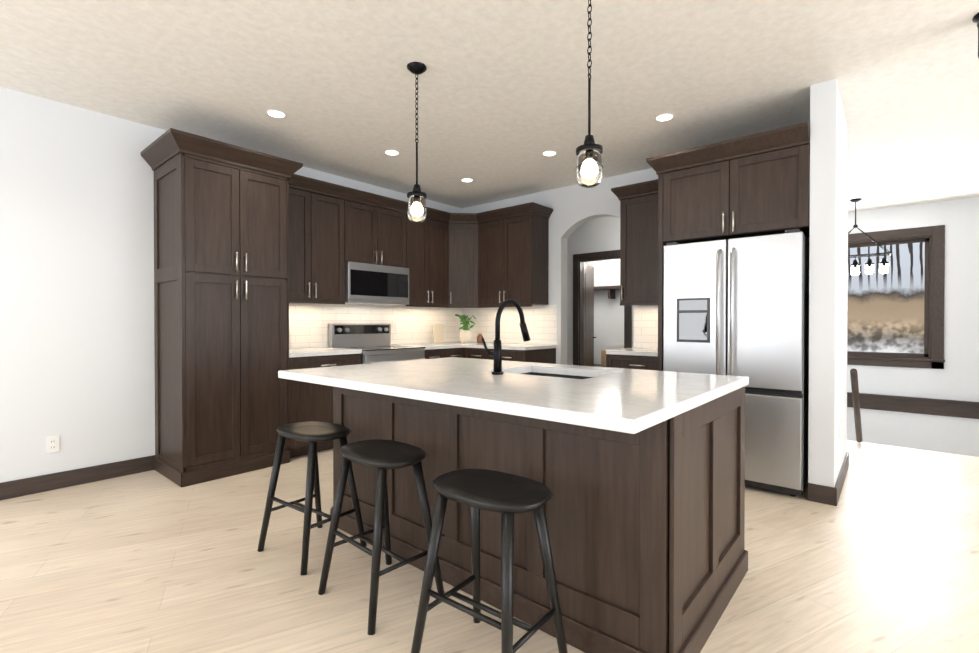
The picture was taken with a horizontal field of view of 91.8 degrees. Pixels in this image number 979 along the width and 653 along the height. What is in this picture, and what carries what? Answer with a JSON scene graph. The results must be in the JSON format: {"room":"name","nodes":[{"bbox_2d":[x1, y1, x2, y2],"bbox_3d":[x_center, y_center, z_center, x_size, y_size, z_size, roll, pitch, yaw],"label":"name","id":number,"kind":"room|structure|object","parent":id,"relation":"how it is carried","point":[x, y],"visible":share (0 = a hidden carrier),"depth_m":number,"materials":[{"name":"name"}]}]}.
{"room":"kitchen","nodes":[
{"label":"kitchen","id":0,"kind":"room"},
{"bbox_2d":[0,87,461,482],"bbox_3d":[-2.305,-0.228,4.358,0.140,2.740,14.200,0,1,40],"label":"wall","id":1,"kind":"structure","parent":0,"point":[77,360],"depth_m":3.43,"materials":[{"name":"white paint"}]},
{"bbox_2d":[46,435,59,453],"bbox_3d":[-3.076,0.830,3.341,0.009,0.116,0.072,0,1,40],"label":"outlet","id":2,"kind":"object","parent":1,"relation":"attached to","point":[52,444],"visible":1,"depth_m":3.34,"materials":[{"name":"white plastic"}]},
{"bbox_2d":[0,455,155,499],"bbox_3d":[-4.757,1.109,1.357,0.016,0.115,6.435,0,1,40],"label":"baseboard","id":3,"kind":"structure","parent":1,"relation":"attached to","point":[37,484],"depth_m":3.42,"materials":[{"name":"brown wood"}]},
{"bbox_2d":[288,174,351,301],"bbox_3d":[-1.785,-0.810,4.583,0.350,1.119,0.780,0,1,40],"label":"upper cabinet","id":4,"kind":"object","parent":1,"relation":"attached to","point":[320,213],"depth_m":4.51,"materials":[{"name":"brown wood"}]},
{"bbox_2d":[289,303,460,348],"bbox_3d":[-1.271,-0.022,5.461,0.008,0.467,2.775,0,1,40],"label":"tile backsplash","id":5,"kind":"structure","parent":1,"relation":"attached to","point":[308,324],"depth_m":5.38,"materials":[{"name":"white tile"}]},
{"bbox_2d":[395,322,399,330],"bbox_3d":[-1.095,0.001,5.654,0.008,0.116,0.072,0,1,40],"label":"outlet","id":6,"kind":"object","parent":5,"relation":"attached to","point":[397,326],"visible":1,"depth_m":5.65,"materials":[{"name":"white plastic"}]},
{"bbox_2d":[352,190,407,267],"bbox_3d":[-1.317,-1.012,5.133,0.350,0.724,0.791,0,1,40],"label":"upper cabinet","id":7,"kind":"object","parent":1,"relation":"attached to","point":[379,223],"depth_m":5.03,"materials":[{"name":"brown wood"}]},
{"bbox_2d":[345,261,408,304],"bbox_3d":[-1.292,-0.445,5.109,0.405,0.404,0.776,0,1,40],"label":"microwave","id":8,"kind":"object","parent":7,"relation":"attached to","point":[369,284],"visible":0.92,"depth_m":4.95,"materials":[{"name":"silver metal"}]},
{"bbox_2d":[406,218,423,305],"bbox_3d":[-0.953,-0.818,5.564,0.350,1.119,0.457,0,1,40],"label":"upper cabinet","id":9,"kind":"object","parent":1,"relation":"attached to","point":[415,230],"depth_m":5.44,"materials":[{"name":"brown wood"}]},
{"bbox_2d":[424,207,447,305],"bbox_3d":[-0.729,-0.820,5.800,0.386,1.119,0.438,0,1,40],"label":"upper cabinet","id":10,"kind":"object","parent":1,"relation":"attached to","point":[436,221],"depth_m":5.67,"materials":[{"name":"brown wood"}]},
{"bbox_2d":[452,306,471,307],"bbox_3d":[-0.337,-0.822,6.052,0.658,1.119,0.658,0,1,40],"label":"under-cabinet light","id":11,"kind":"object","parent":1,"relation":"attached to","point":[452,306],"depth_m":5.85,"materials":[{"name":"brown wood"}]},
{"bbox_2d":[448,212,479,305],"bbox_3d":[-0.327,-0.821,5.919,0.469,1.120,0.469,0,1,40],"label":"upper cabinet","id":12,"kind":"object","parent":1,"relation":"attached to","point":[463,228],"depth_m":5.85,"materials":[{"name":"brown wood"}]},
{"bbox_2d":[0,440,978,652],"bbox_3d":[0.989,1.714,1.579,11.500,1.100,14.200,0,1,40],"label":"floor","id":13,"kind":"structure","parent":0,"point":[882,556],"depth_m":2.22,"materials":[{"name":"beige wood"}]},
{"bbox_2d":[140,128,302,487],"bbox_3d":[-2.154,-0.112,3.868,0.720,2.515,0.962,0,1,40],"label":"pantry cabinet","id":14,"kind":"object","parent":13,"relation":"on","point":[221,276],"visible":0.96,"depth_m":3.64,"materials":[{"name":"brown wood"}]},
{"bbox_2d":[257,421,366,574],"bbox_3d":[-0.922,0.846,2.472,0.430,0.628,0.379,0,1,36],"label":"stool","id":15,"kind":"object","parent":13,"relation":"on","point":[312,433],"visible":0.9,"depth_m":2.44,"materials":[{"name":"black wood"}]},
{"bbox_2d":[289,347,361,457],"bbox_3d":[-1.688,0.681,4.475,0.654,0.920,0.723,0,1,40],"label":"base cabinet","id":16,"kind":"object","parent":13,"relation":"on","point":[310,402],"visible":0.48,"depth_m":4.21,"materials":[{"name":"brown wood"}]},
{"bbox_2d":[328,324,425,363],"bbox_3d":[-1.167,0.554,5.012,0.718,1.165,0.760,0,1,40],"label":"range","id":17,"kind":"object","parent":13,"relation":"on","point":[372,342],"visible":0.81,"depth_m":5.00,"materials":[{"name":"silver metal"}]},
{"bbox_2d":[318,439,444,634],"bbox_3d":[-0.469,0.849,2.055,0.437,0.628,0.399,0,1,40],"label":"stool","id":18,"kind":"object","parent":13,"relation":"on","point":[381,456],"visible":0.98,"depth_m":2.02,"materials":[{"name":"black wood"}]},
{"bbox_2d":[425,345,462,358],"bbox_3d":[-0.726,0.692,5.591,0.679,0.880,0.681,0,1,40],"label":"base cabinet","id":19,"kind":"object","parent":13,"relation":"on","point":[458,351],"depth_m":5.41,"materials":[{"name":"brown wood"}]},
{"bbox_2d":[411,469,567,652],"bbox_3d":[0.000,0.853,1.611,0.437,0.628,0.399,0,1,40],"label":"stool","id":20,"kind":"object","parent":13,"relation":"on","point":[507,496],"visible":1,"depth_m":1.59,"materials":[{"name":"black wood"}]},
{"bbox_2d":[463,345,555,363],"bbox_3d":[0.210,0.692,5.586,0.911,0.880,0.679,0,1,40],"label":"base cabinet","id":21,"kind":"object","parent":13,"relation":"on","point":[536,353],"depth_m":5.33,"materials":[{"name":"brown wood"}]},
{"bbox_2d":[394,341,486,348],"bbox_3d":[-0.552,0.229,5.829,0.631,0.039,1.288,0,1,40],"label":"countertop","id":22,"kind":"structure","parent":21,"relation":"on","point":[446,345],"depth_m":5.55,"materials":[{"name":"white stone"}]},
{"bbox_2d":[433,324,443,342],"bbox_3d":[-0.648,0.087,6.036,0.020,0.240,0.180,0,1,40],"label":"cutting board","id":23,"kind":"object","parent":22,"relation":"on","point":[438,333],"visible":1,"depth_m":6.02,"materials":[{"name":"beige wood"}]},
{"bbox_2d":[455,314,475,342],"bbox_3d":[-0.299,0.026,5.983,0.252,0.364,0.275,0,1,40],"label":"potted plant","id":24,"kind":"object","parent":22,"relation":"on","point":[465,334],"visible":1,"depth_m":5.95,"materials":[{"name":"green plant"}]},
{"bbox_2d":[477,334,482,342],"bbox_3d":[-0.117,0.148,5.875,0.084,0.120,0.084,0,1,40],"label":"decorative jar","id":25,"kind":"object","parent":22,"relation":"on","point":[479,337],"visible":0.92,"depth_m":5.84,"materials":[{"name":"brown"}]},
{"bbox_2d":[479,342,556,348],"bbox_3d":[0.243,0.232,5.586,0.897,0.038,0.631,0,1,40],"label":"countertop","id":26,"kind":"structure","parent":21,"relation":"on","point":[490,345],"depth_m":5.35,"materials":[{"name":"white stone"}]},
{"bbox_2d":[327,381,748,652],"bbox_3d":[0.155,0.717,2.528,1.998,0.880,1.048,0,1,40],"label":"kitchen island","id":27,"kind":"object","parent":13,"relation":"on","point":[639,474],"depth_m":1.80,"materials":[{"name":"brown wood"}]},
{"bbox_2d":[278,357,748,436],"bbox_3d":[0.052,0.257,2.402,1.990,0.039,1.320,0,1,40],"label":"island countertop","id":28,"kind":"structure","parent":27,"relation":"on","point":[632,401],"depth_m":1.91,"materials":[{"name":"white stone"}]},
{"bbox_2d":[481,299,529,374],"bbox_3d":[0.088,0.047,2.479,0.136,0.378,0.297,0,1,40],"label":"gooseneck faucet","id":29,"kind":"object","parent":28,"relation":"on","point":[496,353],"visible":1,"depth_m":2.36,"materials":[{"name":"black metal"}]},
{"bbox_2d":[521,372,592,378],"bbox_3d":[0.338,0.383,2.501,0.616,0.211,0.456,0,1,40],"label":"undermount sink","id":30,"kind":"object","parent":28,"relation":"in","point":[558,375],"depth_m":2.74,"materials":[{"name":"black metal"}]},
{"bbox_2d":[594,285,619,366],"bbox_3d":[1.919,0.229,7.727,1.450,1.770,0.398,0,1,40],"label":"shelf","id":31,"kind":"object","parent":13,"relation":"on","point":[611,291],"visible":0.21,"depth_m":7.73,"materials":[{"name":"brown wood"}]},
{"bbox_2d":[601,349,611,366],"bbox_3d":[2.066,0.510,7.593,0.450,0.269,0.340,0,1,40],"label":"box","id":32,"kind":"object","parent":31,"relation":"on","point":[603,358],"visible":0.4,"depth_m":7.58,"materials":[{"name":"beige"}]},
{"bbox_2d":[606,347,657,370],"bbox_3d":[1.523,0.681,4.488,0.616,0.920,0.654,0,1,40],"label":"base cabinet","id":33,"kind":"object","parent":13,"relation":"on","point":[638,358],"visible":0.23,"depth_m":4.32,"materials":[{"name":"brown wood"}]},
{"bbox_2d":[663,229,809,496],"bbox_3d":[1.923,0.250,3.666,0.910,1.795,0.831,0,1,40],"label":"refrigerator","id":34,"kind":"object","parent":13,"relation":"on","point":[736,307],"visible":0.67,"depth_m":3.29,"materials":[{"name":"silver metal"}]},
{"bbox_2d":[848,369,863,441],"bbox_3d":[3.317,0.743,4.285,0.048,0.798,1.019,0,1,40],"label":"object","id":35,"kind":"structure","parent":13,"relation":"on","point":[856,400],"depth_m":4.32,"materials":[{"name":"brown wood"}]},
{"bbox_2d":[0,0,978,211],"bbox_3d":[0.989,-1.625,1.552,11.500,0.100,14.200,0,1,40],"label":"ceiling","id":36,"kind":"structure","parent":0,"point":[502,96],"depth_m":3.04,"materials":[{"name":"white paint"}]},
{"bbox_2d":[266,110,285,117],"bbox_3d":[-1.594,-1.589,3.546,0.136,0.006,0.136,0,1,40],"label":"recessed light","id":37,"kind":"object","parent":36,"relation":"in","point":[276,113],"visible":1,"depth_m":3.54,"materials":[{"name":"white plastic"}]},
{"bbox_2d":[385,150,399,155],"bbox_3d":[-0.894,-1.595,4.356,0.136,0.006,0.136,0,1,40],"label":"recessed light","id":38,"kind":"object","parent":36,"relation":"in","point":[391,152],"visible":1,"depth_m":4.35,"materials":[{"name":"white plastic"}]},
{"bbox_2d":[407,62,426,222],"bbox_3d":[-0.445,-1.114,2.904,0.123,0.944,0.123,0,1,40],"label":"pendant light","id":39,"kind":"object","parent":36,"relation":"hanging from","point":[416,207],"visible":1,"depth_m":2.87,"materials":[{"name":"black metal"}]},
{"bbox_2d":[461,178,472,181],"bbox_3d":[-0.247,-1.602,5.197,0.136,0.006,0.136,0,1,40],"label":"recessed light","id":40,"kind":"object","parent":36,"relation":"in","point":[466,180],"visible":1,"depth_m":5.20,"materials":[{"name":"white plastic"}]},
{"bbox_2d":[542,151,556,155],"bbox_3d":[0.551,-1.595,4.376,0.136,0.006,0.136,0,1,40],"label":"recessed light","id":41,"kind":"object","parent":36,"relation":"in","point":[549,153],"visible":1,"depth_m":4.37,"materials":[{"name":"white plastic"}]},
{"bbox_2d":[576,0,602,187],"bbox_3d":[0.452,-1.107,2.143,0.123,0.944,0.123,0,1,40],"label":"pendant light","id":42,"kind":"object","parent":36,"relation":"hanging from","point":[589,152],"visible":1,"depth_m":2.11,"materials":[{"name":"black metal"}]},
{"bbox_2d":[655,113,673,121],"bbox_3d":[1.331,-1.589,3.610,0.136,0.006,0.136,0,1,40],"label":"recessed light","id":43,"kind":"object","parent":36,"relation":"in","point":[664,117],"visible":1,"depth_m":3.60,"materials":[{"name":"white plastic"}]},
{"bbox_2d":[848,198,890,274],"bbox_3d":[4.645,-1.132,6.021,0.692,0.960,0.250,0,1,40],"label":"chandelier","id":44,"kind":"object","parent":36,"relation":"hanging from","point":[869,267],"visible":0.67,"depth_m":5.93,"materials":[{"name":"white glass"}]},
{"bbox_2d":[972,12,978,57],"bbox_3d":[2.527,-1.362,2.394,0.130,0.440,0.130,0,1,40],"label":"drum pendant light","id":45,"kind":"object","parent":36,"relation":"hanging from","point":[975,18],"visible":0.97,"depth_m":2.41,"materials":[{"name":"black metal"}]},
{"bbox_2d":[462,168,657,364],"bbox_3d":[1.229,-0.236,5.255,4.090,2.740,0.140,0,1,40],"label":"wall","id":46,"kind":"structure","parent":0,"point":[574,207],"depth_m":5.51,"materials":[{"name":"white paint"}]},
{"bbox_2d":[461,305,556,344],"bbox_3d":[0.210,-0.026,6.019,1.512,0.467,0.008,0,1,40],"label":"tile backsplash","id":47,"kind":"structure","parent":46,"relation":"attached to","point":[541,320],"depth_m":5.92,"materials":[{"name":"white tile"}]},
{"bbox_2d":[480,202,551,305],"bbox_3d":[0.247,-0.820,5.733,0.852,1.120,0.387,0,1,40],"label":"upper cabinet","id":48,"kind":"object","parent":46,"relation":"attached to","point":[492,258],"depth_m":5.53,"materials":[{"name":"brown wood"}]},
{"bbox_2d":[611,179,657,305],"bbox_3d":[1.578,-0.778,4.586,0.673,1.145,0.415,0,1,40],"label":"upper cabinet","id":49,"kind":"object","parent":46,"relation":"attached to","point":[638,243],"visible":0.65,"depth_m":4.53,"materials":[{"name":"brown wood"}]},
{"bbox_2d":[634,305,657,347],"bbox_3d":[1.733,-0.008,4.728,0.613,0.452,0.008,0,1,40],"label":"tile backsplash","id":50,"kind":"structure","parent":46,"relation":"attached to","point":[645,316],"depth_m":4.84,"materials":[{"name":"white tile"}]},
{"bbox_2d":[646,122,809,370],"bbox_3d":[1.992,-0.094,3.831,1.074,2.480,1.040,0,1,40],"label":"upper cabinet","id":51,"kind":"object","parent":46,"relation":"attached to","point":[757,184],"visible":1,"depth_m":3.42,"materials":[{"name":"brown wood"}]},
{"bbox_2d":[567,217,633,364],"bbox_3d":[1.576,-0.246,6.507,3.000,2.740,0.100,0,1,40],"label":"wall","id":52,"kind":"structure","parent":0,"point":[600,234],"depth_m":6.61,"materials":[{"name":"white paint"}]},
{"bbox_2d":[583,262,596,365],"bbox_3d":[1.449,0.097,7.076,0.234,2.025,0.636,0,1,40],"label":"door leaf","id":53,"kind":"structure","parent":52,"relation":"in","point":[588,315],"depth_m":7.02,"materials":[{"name":"brown wood"}]},
{"bbox_2d":[573,250,631,365],"bbox_3d":[1.554,0.051,6.515,0.870,2.145,0.120,0,1,40],"label":"door frame","id":54,"kind":"structure","parent":52,"relation":"attached to","point":[579,260],"depth_m":6.70,"materials":[{"name":"brown wood"}]},
{"bbox_2d":[584,259,623,363],"bbox_3d":[2.482,-0.255,7.575,3.000,2.740,0.100,0,1,40],"label":"wall","id":55,"kind":"structure","parent":0,"point":[608,323],"depth_m":7.95,"materials":[{"name":"white paint"}]},
{"bbox_2d":[808,79,848,486],"bbox_3d":[2.528,-0.222,3.517,0.140,2.740,1.110,0,1,40],"label":"wall","id":56,"kind":"structure","parent":0,"point":[828,250],"depth_m":3.11,"materials":[{"name":"white paint"}]},
{"bbox_2d":[832,452,848,505],"bbox_3d":[2.582,1.091,3.471,0.016,0.115,1.126,0,1,40],"label":"baseboard","id":57,"kind":"structure","parent":56,"relation":"attached to","point":[836,491],"depth_m":3.25,"materials":[{"name":"brown wood"}]},
{"bbox_2d":[842,309,843,324],"bbox_3d":[2.596,-0.071,3.480,0.012,0.116,0.072,0,1,40],"label":"light switch","id":58,"kind":"object","parent":56,"relation":"attached to","point":[842,316],"visible":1,"depth_m":3.46,"materials":[{"name":"white plastic"}]},
{"bbox_2d":[847,197,978,456],"bbox_3d":[7.019,0.265,5.199,7.000,3.740,0.140,0,1,40],"label":"wall","id":59,"kind":"structure","parent":0,"point":[956,377],"depth_m":6.10,"materials":[{"name":"white paint"}]},
{"bbox_2d":[847,225,944,368],"bbox_3d":[5.273,-0.382,6.652,1.610,1.850,0.175,0,1,40],"label":"window","id":60,"kind":"structure","parent":59,"relation":"in","point":[933,239],"depth_m":6.33,"materials":[{"name":"brown wood"}]},
{"bbox_2d":[847,392,978,418],"bbox_3d":[7.008,1.051,5.084,6.860,0.210,0.060,0,1,40],"label":"trim","id":61,"kind":"structure","parent":59,"relation":"attached to","point":[941,407],"depth_m":6.21,"materials":[{"name":"brown wood"}]},
{"label":"outside","id":62,"kind":"structure","parent":0,"visible":0},
{"bbox_2d":[847,242,924,353],"bbox_3d":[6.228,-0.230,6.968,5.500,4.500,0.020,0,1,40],"label":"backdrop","id":63,"kind":"structure","parent":62,"point":[911,307],"depth_m":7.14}
]}

